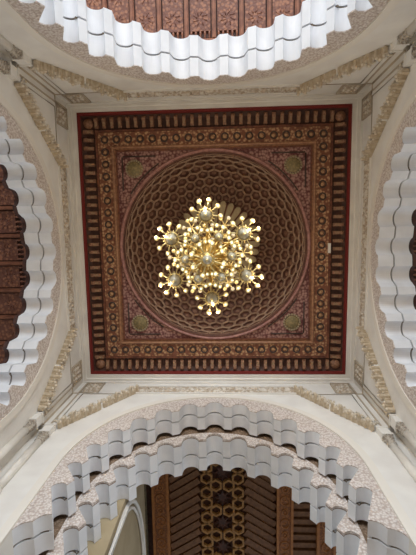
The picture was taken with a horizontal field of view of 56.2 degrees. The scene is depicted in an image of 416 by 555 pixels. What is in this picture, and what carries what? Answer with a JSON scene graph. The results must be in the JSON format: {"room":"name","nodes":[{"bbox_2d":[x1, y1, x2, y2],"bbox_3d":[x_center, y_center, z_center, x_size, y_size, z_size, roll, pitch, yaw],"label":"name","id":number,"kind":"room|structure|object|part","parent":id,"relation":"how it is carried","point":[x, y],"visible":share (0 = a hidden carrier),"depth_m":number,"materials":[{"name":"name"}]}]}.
{"room":"mosque","nodes":[
{"label":"mosque","id":0,"kind":"room"},
{"bbox_2d":[0,51,81,468],"bbox_3d":[-4.741,-0.078,5.374,0.730,13.300,8.500,-1,-83,3],"label":"wall","id":1,"kind":"structure","parent":0,"point":[8,90],"depth_m":9.74,"materials":[{"name":"beige paint"}]},
{"bbox_2d":[0,94,64,429],"bbox_3d":[-4.793,-0.021,4.904,0.890,12.350,6.860,-1,-83,3],"label":"arch","id":2,"kind":"object","parent":1,"relation":"attached to","point":[25,172],"visible":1,"depth_m":9.95,"materials":[{"name":"white paint"}]},
{"bbox_2d":[11,60,68,168],"bbox_3d":[-4.047,-3.931,9.998,0.301,2.840,1.975,-1,-83,3],"label":"panel","id":3,"kind":"object","parent":1,"relation":"attached to","point":[41,103],"visible":1,"depth_m":9.80,"materials":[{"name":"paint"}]},
{"bbox_3d":[-4.127,-4.043,9.998,0.131,2.820,1.650,-1,-83,3],"label":"frame","id":4,"kind":"part","parent":3,"relation":"part of","materials":[{"name":"beige paint"}]},
{"bbox_2d":[38,328,82,428],"bbox_3d":[-3.936,2.546,10.775,0.301,2.840,1.975,-1,-83,3],"label":"panel","id":5,"kind":"object","parent":1,"relation":"attached to","point":[64,377],"visible":1,"depth_m":10.63,"materials":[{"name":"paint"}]},
{"bbox_3d":[-4.012,2.658,10.802,0.131,2.820,1.650,-1,-83,3],"label":"frame","id":6,"kind":"part","parent":5,"relation":"part of","materials":[{"name":"beige paint"}]},
{"bbox_2d":[58,131,81,358],"bbox_3d":[-4.040,-0.819,11.447,0.100,0.830,6.900,-1,-83,3],"label":"frieze","id":7,"kind":"object","parent":1,"relation":"attached to","point":[62,173],"visible":0.91,"depth_m":11.35},
{"bbox_2d":[87,484,148,554],"bbox_3d":[-3.644,9.072,5.948,3.100,12.350,6.660,-1,-83,3],"label":"wall","id":8,"kind":"structure","parent":0,"point":[129,541],"depth_m":9.18,"materials":[{"name":"beige paint"}]},
{"bbox_2d":[108,484,148,554],"bbox_3d":[-1.936,8.678,8.396,0.100,6.760,6.400,-1,-83,3],"label":"blind arch","id":9,"kind":"object","parent":8,"relation":"attached to","point":[128,507],"visible":0.93,"depth_m":10.38,"materials":[{"name":"beige paint"}]},
{"bbox_3d":[-1.962,8.225,7.974,0.070,6.030,5.061,-1,-83,3],"label":"moulding","id":10,"kind":"part","parent":9,"relation":"part of","materials":[{"name":"beige paint"}]},
{"bbox_2d":[0,383,415,554],"bbox_3d":[-0.053,4.462,5.698,10.400,13.300,0.750,-1,-83,3],"label":"wall","id":11,"kind":"structure","parent":0,"point":[401,483],"depth_m":8.68,"materials":[{"name":"beige paint"}]},
{"bbox_2d":[38,382,138,428],"bbox_3d":[-3.080,3.374,10.834,1.975,2.840,0.301,-1,-83,3],"label":"panel","id":12,"kind":"object","parent":11,"relation":"attached to","point":[88,400],"visible":1,"depth_m":10.69,"materials":[{"name":"beige paint"}]},
{"bbox_2d":[0,394,415,554],"bbox_3d":[-0.079,4.444,5.178,6.580,12.270,0.690,-1,-83,3],"label":"arch","id":13,"kind":"object","parent":11,"relation":"attached to","point":[372,500],"visible":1,"depth_m":8.52,"materials":[{"name":"white paint"}]},
{"bbox_2d":[66,93,362,382],"bbox_3d":[0.186,-0.934,11.801,8.600,0.260,8.600,-1,-83,3],"label":"trim","id":14,"kind":"structure","parent":11,"relation":"attached to","point":[355,100],"depth_m":11.67,"materials":[{"name":"beige paint"}]},
{"bbox_2d":[107,382,328,394],"bbox_3d":[0.231,3.308,11.742,6.900,0.830,0.100,-1,-83,3],"label":"frieze","id":15,"kind":"object","parent":11,"relation":"attached to","point":[205,390],"visible":0.93,"depth_m":11.60},
{"bbox_2d":[293,383,393,431],"bbox_3d":[3.437,3.301,10.514,1.975,2.840,0.301,-1,-83,3],"label":"panel","id":16,"kind":"object","parent":11,"relation":"attached to","point":[345,402],"visible":1,"depth_m":10.34,"materials":[{"name":"beige paint"}]},
{"bbox_2d":[0,0,415,362],"bbox_3d":[0.103,-3.467,10.675,21.000,0.235,15.700,-1,-83,3],"label":"ceiling","id":17,"kind":"structure","parent":0,"point":[207,19],"depth_m":10.31,"materials":[{"name":"brown wood"}]},
{"bbox_3d":[-7.859,2.357,11.755,4.860,0.064,0.610,-1,-83,3],"label":"carved panel","id":18,"kind":"part","parent":17,"relation":"part of","materials":[{"name":"brown wood"}]},
{"bbox_3d":[-7.835,-1.952,11.187,5.060,0.135,0.110,-1,-83,3],"label":"rail","id":19,"kind":"part","parent":17,"relation":"part of","materials":[{"name":"brown wood"}]},
{"bbox_3d":[-7.782,1.185,11.563,5.060,0.135,0.110,-1,-83,3],"label":"rail","id":20,"kind":"part","parent":17,"relation":"part of","materials":[{"name":"brown wood"}]},
{"bbox_3d":[-7.873,1.573,11.661,4.860,0.064,0.610,-1,-83,3],"label":"carved panel","id":21,"kind":"part","parent":17,"relation":"part of","materials":[{"name":"brown wood"}]},
{"bbox_3d":[-7.940,-2.348,11.190,4.860,0.064,0.610,-1,-83,3],"label":"carved panel","id":22,"kind":"part","parent":17,"relation":"part of","materials":[{"name":"brown wood"}]},
{"bbox_3d":[-7.926,-1.564,11.284,4.860,0.064,0.610,-1,-83,3],"label":"carved panel","id":23,"kind":"part","parent":17,"relation":"part of","materials":[{"name":"brown wood"}]},
{"bbox_3d":[-7.913,-0.780,11.378,4.860,0.064,0.610,-1,-83,3],"label":"carved panel","id":24,"kind":"part","parent":17,"relation":"part of","materials":[{"name":"brown wood"}]},
{"bbox_3d":[-7.822,-1.168,11.281,5.060,0.135,0.110,-1,-83,3],"label":"rail","id":25,"kind":"part","parent":17,"relation":"part of","materials":[{"name":"brown wood"}]},
{"bbox_3d":[-7.900,0.004,11.472,4.860,0.064,0.610,-1,-83,3],"label":"carved panel","id":26,"kind":"part","parent":17,"relation":"part of","materials":[{"name":"brown wood"}]},
{"bbox_3d":[-7.795,0.401,11.469,5.060,0.135,0.110,-1,-83,3],"label":"rail","id":27,"kind":"part","parent":17,"relation":"part of","materials":[{"name":"brown wood"}]},
{"bbox_3d":[-7.886,0.789,11.566,4.860,0.064,0.610,-1,-83,3],"label":"carved panel","id":28,"kind":"part","parent":17,"relation":"part of","materials":[{"name":"brown wood"}]},
{"bbox_3d":[-7.809,-0.383,11.375,5.060,0.135,0.110,-1,-83,3],"label":"rail","id":29,"kind":"part","parent":17,"relation":"part of","materials":[{"name":"brown wood"}]},
{"bbox_3d":[-3.116,-8.851,10.173,0.540,0.064,4.780,-1,-83,3],"label":"carved panel","id":30,"kind":"part","parent":17,"relation":"part of","materials":[{"name":"brown wood"}]},
{"bbox_3d":[-2.757,-8.751,10.122,0.110,0.135,4.980,-1,-83,3],"label":"rail","id":31,"kind":"part","parent":17,"relation":"part of","materials":[{"name":"brown wood"}]},
{"bbox_3d":[-2.397,-8.859,10.138,0.540,0.064,4.780,-1,-83,3],"label":"carved panel","id":32,"kind":"part","parent":17,"relation":"part of","materials":[{"name":"brown wood"}]},
{"bbox_3d":[-2.038,-8.759,10.087,0.110,0.135,4.980,-1,-83,3],"label":"rail","id":33,"kind":"part","parent":17,"relation":"part of","materials":[{"name":"brown wood"}]},
{"bbox_3d":[-1.678,-8.867,10.102,0.540,0.064,4.780,-1,-83,3],"label":"carved panel","id":34,"kind":"part","parent":17,"relation":"part of","materials":[{"name":"brown wood"}]},
{"bbox_3d":[-1.319,-8.767,10.052,0.110,0.135,4.980,-1,-83,3],"label":"rail","id":35,"kind":"part","parent":17,"relation":"part of","materials":[{"name":"brown wood"}]},
{"bbox_3d":[-0.959,-8.876,10.067,0.540,0.064,4.780,-1,-83,3],"label":"carved panel","id":36,"kind":"part","parent":17,"relation":"part of","materials":[{"name":"brown wood"}]},
{"bbox_3d":[-0.600,-8.775,10.016,0.110,0.135,4.980,-1,-83,3],"label":"rail","id":37,"kind":"part","parent":17,"relation":"part of","materials":[{"name":"brown wood"}]},
{"bbox_3d":[-0.240,-8.884,10.032,0.540,0.064,4.780,-1,-83,3],"label":"carved panel","id":38,"kind":"part","parent":17,"relation":"part of","materials":[{"name":"brown wood"}]},
{"bbox_3d":[0.119,-8.783,9.981,0.110,0.135,4.980,-1,-83,3],"label":"rail","id":39,"kind":"part","parent":17,"relation":"part of","materials":[{"name":"brown wood"}]},
{"bbox_3d":[0.479,-8.892,9.996,0.540,0.064,4.780,-1,-83,3],"label":"carved panel","id":40,"kind":"part","parent":17,"relation":"part of","materials":[{"name":"brown wood"}]},
{"bbox_3d":[0.838,-8.791,9.945,0.110,0.135,4.980,-1,-83,3],"label":"rail","id":41,"kind":"part","parent":17,"relation":"part of","materials":[{"name":"brown wood"}]},
{"bbox_3d":[1.198,-8.900,9.961,0.540,0.064,4.780,-1,-83,3],"label":"carved panel","id":42,"kind":"part","parent":17,"relation":"part of","materials":[{"name":"brown wood"}]},
{"bbox_3d":[1.557,-8.799,9.910,0.110,0.135,4.980,-1,-83,3],"label":"rail","id":43,"kind":"part","parent":17,"relation":"part of","materials":[{"name":"brown wood"}]},
{"bbox_3d":[1.917,-8.908,9.926,0.540,0.064,4.780,-1,-83,3],"label":"carved panel","id":44,"kind":"part","parent":17,"relation":"part of","materials":[{"name":"brown wood"}]},
{"bbox_3d":[2.276,-8.807,9.875,0.110,0.135,4.980,-1,-83,3],"label":"rail","id":45,"kind":"part","parent":17,"relation":"part of","materials":[{"name":"brown wood"}]},
{"bbox_2d":[0,0,415,102],"bbox_3d":[-0.212,-4.810,4.585,10.400,13.300,0.930,-1,-83,3],"label":"wall","id":46,"kind":"structure","parent":0,"point":[403,14],"depth_m":8.51,"materials":[{"name":"beige paint"}]},
{"bbox_2d":[12,59,126,103],"bbox_3d":[-3.219,-4.778,9.856,1.975,2.840,0.301,-1,-83,3],"label":"panel","id":47,"kind":"object","parent":46,"relation":"attached to","point":[73,87],"visible":1,"depth_m":9.66,"materials":[{"name":"paint"}]},
{"bbox_3d":[-3.332,-4.856,9.862,1.650,2.820,0.131,-1,-83,3],"label":"frame","id":48,"kind":"part","parent":47,"relation":"part of","materials":[{"name":"beige paint"}]},
{"bbox_2d":[0,0,399,87],"bbox_3d":[-0.236,-4.724,4.077,6.580,12.270,0.980,-1,-83,3],"label":"arch","id":49,"kind":"object","parent":46,"relation":"attached to","point":[322,30],"visible":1,"depth_m":8.67,"materials":[{"name":"white paint"}]},
{"bbox_2d":[92,84,334,103],"bbox_3d":[0.088,-5.040,10.740,6.900,0.830,0.100,-1,-83,3],"label":"frieze","id":50,"kind":"object","parent":46,"relation":"attached to","point":[264,89],"visible":0.94,"depth_m":10.61},
{"bbox_2d":[296,44,411,95],"bbox_3d":[3.298,-4.851,9.535,1.975,2.840,0.301,-1,-83,3],"label":"panel","id":51,"kind":"object","parent":46,"relation":"attached to","point":[354,75],"visible":1,"depth_m":9.31,"materials":[{"name":"paint"}]},
{"bbox_3d":[3.409,-4.931,9.530,1.650,2.820,0.131,-1,-83,3],"label":"frame","id":52,"kind":"part","parent":51,"relation":"part of","materials":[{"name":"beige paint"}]},
{"bbox_2d":[146,464,336,554],"bbox_3d":[1.806,8.063,11.641,7.350,0.300,7.120,-1,-83,3],"label":"ceiling","id":53,"kind":"structure","parent":0,"point":[214,510],"depth_m":11.53,"materials":[{"name":"brown wood"}]},
{"bbox_2d":[355,40,415,456],"bbox_3d":[4.537,-0.182,4.918,0.850,13.300,8.500,-1,-83,3],"label":"wall","id":54,"kind":"structure","parent":0,"point":[402,411],"depth_m":9.66,"materials":[{"name":"beige paint"}]},
{"bbox_2d":[354,122,371,358],"bbox_3d":[4.359,-0.913,11.034,0.100,0.830,6.900,-1,-83,3],"label":"frieze","id":55,"kind":"object","parent":54,"relation":"attached to","point":[366,183],"visible":0.91,"depth_m":10.93},
{"bbox_2d":[354,326,394,430],"bbox_3d":[4.265,2.454,10.372,0.301,2.840,1.975,-1,-83,3],"label":"panel","id":56,"kind":"object","parent":54,"relation":"attached to","point":[369,377],"visible":1,"depth_m":10.21,"materials":[{"name":"paint"}]},
{"bbox_2d":[360,45,411,160],"bbox_3d":[4.154,-4.023,9.594,0.301,2.840,1.975,-1,-83,3],"label":"panel","id":57,"kind":"object","parent":54,"relation":"attached to","point":[379,103],"visible":1,"depth_m":9.37,"materials":[{"name":"paint"}]},
{"bbox_3d":[4.231,-4.137,9.587,0.131,2.820,1.650,-1,-83,3],"label":"frame","id":58,"kind":"part","parent":57,"relation":"part of","materials":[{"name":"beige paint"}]},
{"bbox_2d":[367,88,415,417],"bbox_3d":[4.545,-0.125,4.445,1.010,12.350,6.860,-1,-83,3],"label":"arch","id":59,"kind":"object","parent":54,"relation":"attached to","point":[391,257],"visible":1,"depth_m":9.62,"materials":[{"name":"white paint"}]},
{"label":"ceiling","id":60,"kind":"structure","parent":0,"visible":0},
{"bbox_2d":[77,114,107,372],"bbox_3d":[-3.521,-0.898,12.033,0.568,0.180,7.996,-1,-83,3],"label":"crown molding","id":61,"kind":"structure","parent":60,"relation":"attached to","point":[87,138],"depth_m":12.03,"materials":[{"name":"brown wood"}]},
{"bbox_2d":[77,104,351,132],"bbox_3d":[0.126,-4.627,11.408,7.996,0.180,0.568,-1,-83,3],"label":"crown molding","id":62,"kind":"structure","parent":60,"relation":"attached to","point":[302,115],"depth_m":11.41,"materials":[{"name":"brown wood"}]},
{"bbox_2d":[120,148,310,339],"bbox_3d":[0.236,-1.058,12.832,5.797,2.100,5.797,16,-83,1],"label":"dome","id":63,"kind":"object","parent":60,"relation":"attached to","point":[243,184],"visible":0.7,"depth_m":12.81,"materials":[{"name":"paint"}]},
{"bbox_2d":[154,198,263,314],"bbox_3d":[0.138,-0.711,10.369,2.190,6.579,2.350,-1,-83,3],"label":"chandelier","id":64,"kind":"object","parent":63,"relation":"hanging from","point":[208,256],"visible":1,"depth_m":7.76,"materials":[{"name":"gold metal"}]},
{"bbox_3d":[0.020,-0.411,7.888,1.525,0.349,1.694,-1,-83,3],"label":"arm frame","id":65,"kind":"part","parent":64,"relation":"part of","materials":[{"name":"gold metal"}]},
{"bbox_2d":[111,141,316,343],"bbox_3d":[0.188,-0.938,11.831,6.040,0.120,6.040,-1,-83,3],"label":"trim","id":66,"kind":"structure","parent":63,"relation":"attached to","point":[283,144],"depth_m":11.78,"materials":[{"name":"red wood"}]},
{"bbox_2d":[97,133,119,355],"bbox_3d":[-3.033,-0.903,11.999,0.410,0.046,6.860,-1,-83,3],"label":"frieze","id":67,"kind":"object","parent":66,"relation":"attached to","point":[104,149],"visible":1,"depth_m":11.98,"materials":[{"name":"paint"}]},
{"bbox_2d":[117,150,193,226],"bbox_3d":[-1.269,-2.348,11.750,2.870,0.076,2.870,-1,-83,3],"label":"painted spandrel","id":68,"kind":"object","parent":66,"relation":"attached to","point":[134,168],"visible":1,"depth_m":11.68,"materials":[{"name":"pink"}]},
{"bbox_2d":[122,266,195,337],"bbox_3d":[-1.220,0.501,12.092,2.870,0.076,2.870,-1,-83,3],"label":"painted spandrel","id":69,"kind":"object","parent":66,"relation":"attached to","point":[139,323],"visible":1,"depth_m":12.24,"materials":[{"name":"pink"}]},
{"bbox_2d":[98,126,329,145],"bbox_3d":[0.133,-4.140,11.457,6.860,0.046,0.410,-1,-83,3],"label":"frieze","id":70,"kind":"object","parent":66,"relation":"attached to","point":[313,133],"visible":1,"depth_m":11.46,"materials":[{"name":"paint"}]},
{"bbox_2d":[109,344,325,355],"bbox_3d":[0.243,2.263,12.225,6.860,0.046,0.410,-1,-83,3],"label":"frieze","id":71,"kind":"object","parent":66,"relation":"attached to","point":[122,349],"visible":1,"depth_m":12.23,"materials":[{"name":"paint"}]},
{"bbox_2d":[231,147,310,226],"bbox_3d":[1.597,-2.381,11.609,2.870,0.076,2.870,-1,-83,3],"label":"painted spandrel","id":72,"kind":"object","parent":66,"relation":"attached to","point":[293,163],"visible":1,"depth_m":11.48,"materials":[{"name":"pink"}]},
{"bbox_2d":[235,264,308,337],"bbox_3d":[1.646,0.469,11.951,2.870,0.076,2.870,-1,-83,3],"label":"painted spandrel","id":73,"kind":"object","parent":66,"relation":"attached to","point":[292,322],"visible":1,"depth_m":12.02,"materials":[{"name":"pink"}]},
{"bbox_2d":[314,126,330,354],"bbox_3d":[3.409,-0.975,11.682,0.410,0.046,6.860,-1,-83,3],"label":"frieze","id":74,"kind":"object","parent":66,"relation":"attached to","point":[323,144],"visible":1,"depth_m":11.67,"materials":[{"name":"paint"}]},
{"bbox_2d":[91,356,343,373],"bbox_3d":[0.252,2.747,12.293,7.996,0.180,0.568,-1,-83,3],"label":"crown molding","id":75,"kind":"structure","parent":60,"relation":"attached to","point":[113,364],"depth_m":12.30,"materials":[{"name":"red wood"}]},
{"bbox_2d":[326,105,351,373],"bbox_3d":[3.898,-0.981,11.668,0.568,0.180,7.996,-1,-83,3],"label":"crown molding","id":76,"kind":"structure","parent":60,"relation":"attached to","point":[341,129],"depth_m":11.64,"materials":[{"name":"brown wood"}]},
{"bbox_2d":[328,243,330,252],"bbox_3d":[3.618,-0.876,11.629,0.070,0.070,0.290,-1,-83,3],"label":"signal box","id":77,"kind":"object","parent":76,"relation":"attached to","point":[329,244],"visible":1,"depth_m":11.59,"materials":[{"name":"white plastic"}]},
{"bbox_3d":[-0.452,0.679,-1.547,52.000,0.200,52.000,-1,-83,3],"label":"floor","id":78,"kind":"structure","parent":0,"visible":0},
{"bbox_2d":[0,58,19,80],"bbox_3d":[-4.474,-3.804,3.398,0.274,10.300,0.281,-1,-83,3],"label":"engaged column","id":79,"kind":"structure","parent":78,"relation":"on","point":[9,70],"depth_m":8.17,"materials":[{"name":"stone"}]},
{"bbox_2d":[0,34,31,66],"bbox_3d":[-4.199,-4.085,3.351,0.281,10.300,0.274,-1,-83,3],"label":"engaged column","id":80,"kind":"structure","parent":78,"relation":"on","point":[17,55],"depth_m":8.01,"materials":[{"name":"stone"}]},
{"bbox_2d":[0,412,43,460],"bbox_3d":[-4.341,3.999,4.335,0.274,10.300,0.281,-1,-83,3],"label":"engaged column","id":81,"kind":"structure","parent":78,"relation":"on","point":[37,419],"depth_m":8.65,"materials":[{"name":"stone"}]},
{"bbox_2d":[0,423,55,493],"bbox_3d":[-4.057,4.274,4.354,0.281,10.300,0.274,-1,-83,3],"label":"engaged column","id":82,"kind":"structure","parent":78,"relation":"on","point":[48,429],"depth_m":8.30,"materials":[{"name":"stone"}]},
{"bbox_2d":[376,426,415,481],"bbox_3d":[3.793,4.186,3.968,0.281,10.300,0.274,-1,-83,3],"label":"engaged column","id":83,"kind":"structure","parent":78,"relation":"on","point":[384,433],"depth_m":8.27,"materials":[{"name":"stone"}]},
{"bbox_2d":[389,414,415,449],"bbox_3d":[4.068,3.905,3.921,0.274,10.300,0.281,-1,-83,3],"label":"engaged column","id":84,"kind":"structure","parent":78,"relation":"on","point":[397,424],"depth_m":8.55,"materials":[{"name":"stone"}]},
{"bbox_2d":[390,18,415,51],"bbox_3d":[3.651,-4.173,2.965,0.281,10.300,0.274,-1,-83,3],"label":"engaged column","id":85,"kind":"structure","parent":78,"relation":"on","point":[401,41],"depth_m":7.66,"materials":[{"name":"stone"}]},
{"bbox_2d":[403,45,415,66],"bbox_3d":[3.935,-3.898,2.985,0.274,10.300,0.281,-1,-83,3],"label":"engaged column","id":86,"kind":"structure","parent":78,"relation":"on","point":[409,59],"depth_m":7.90,"materials":[{"name":"stone"}]},
{"bbox_3d":[-0.040,5.246,5.792,10.400,13.300,0.830,-1,-83,3],"label":"wall","id":87,"kind":"structure","parent":0,"visible":0},
{"bbox_2d":[39,424,367,554],"bbox_3d":[-0.069,5.296,5.195,6.300,12.100,0.875,-1,-83,3],"label":"arch","id":88,"kind":"object","parent":87,"relation":"attached to","point":[171,454],"visible":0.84,"depth_m":9.21,"materials":[{"name":"white paint"}]}
]}

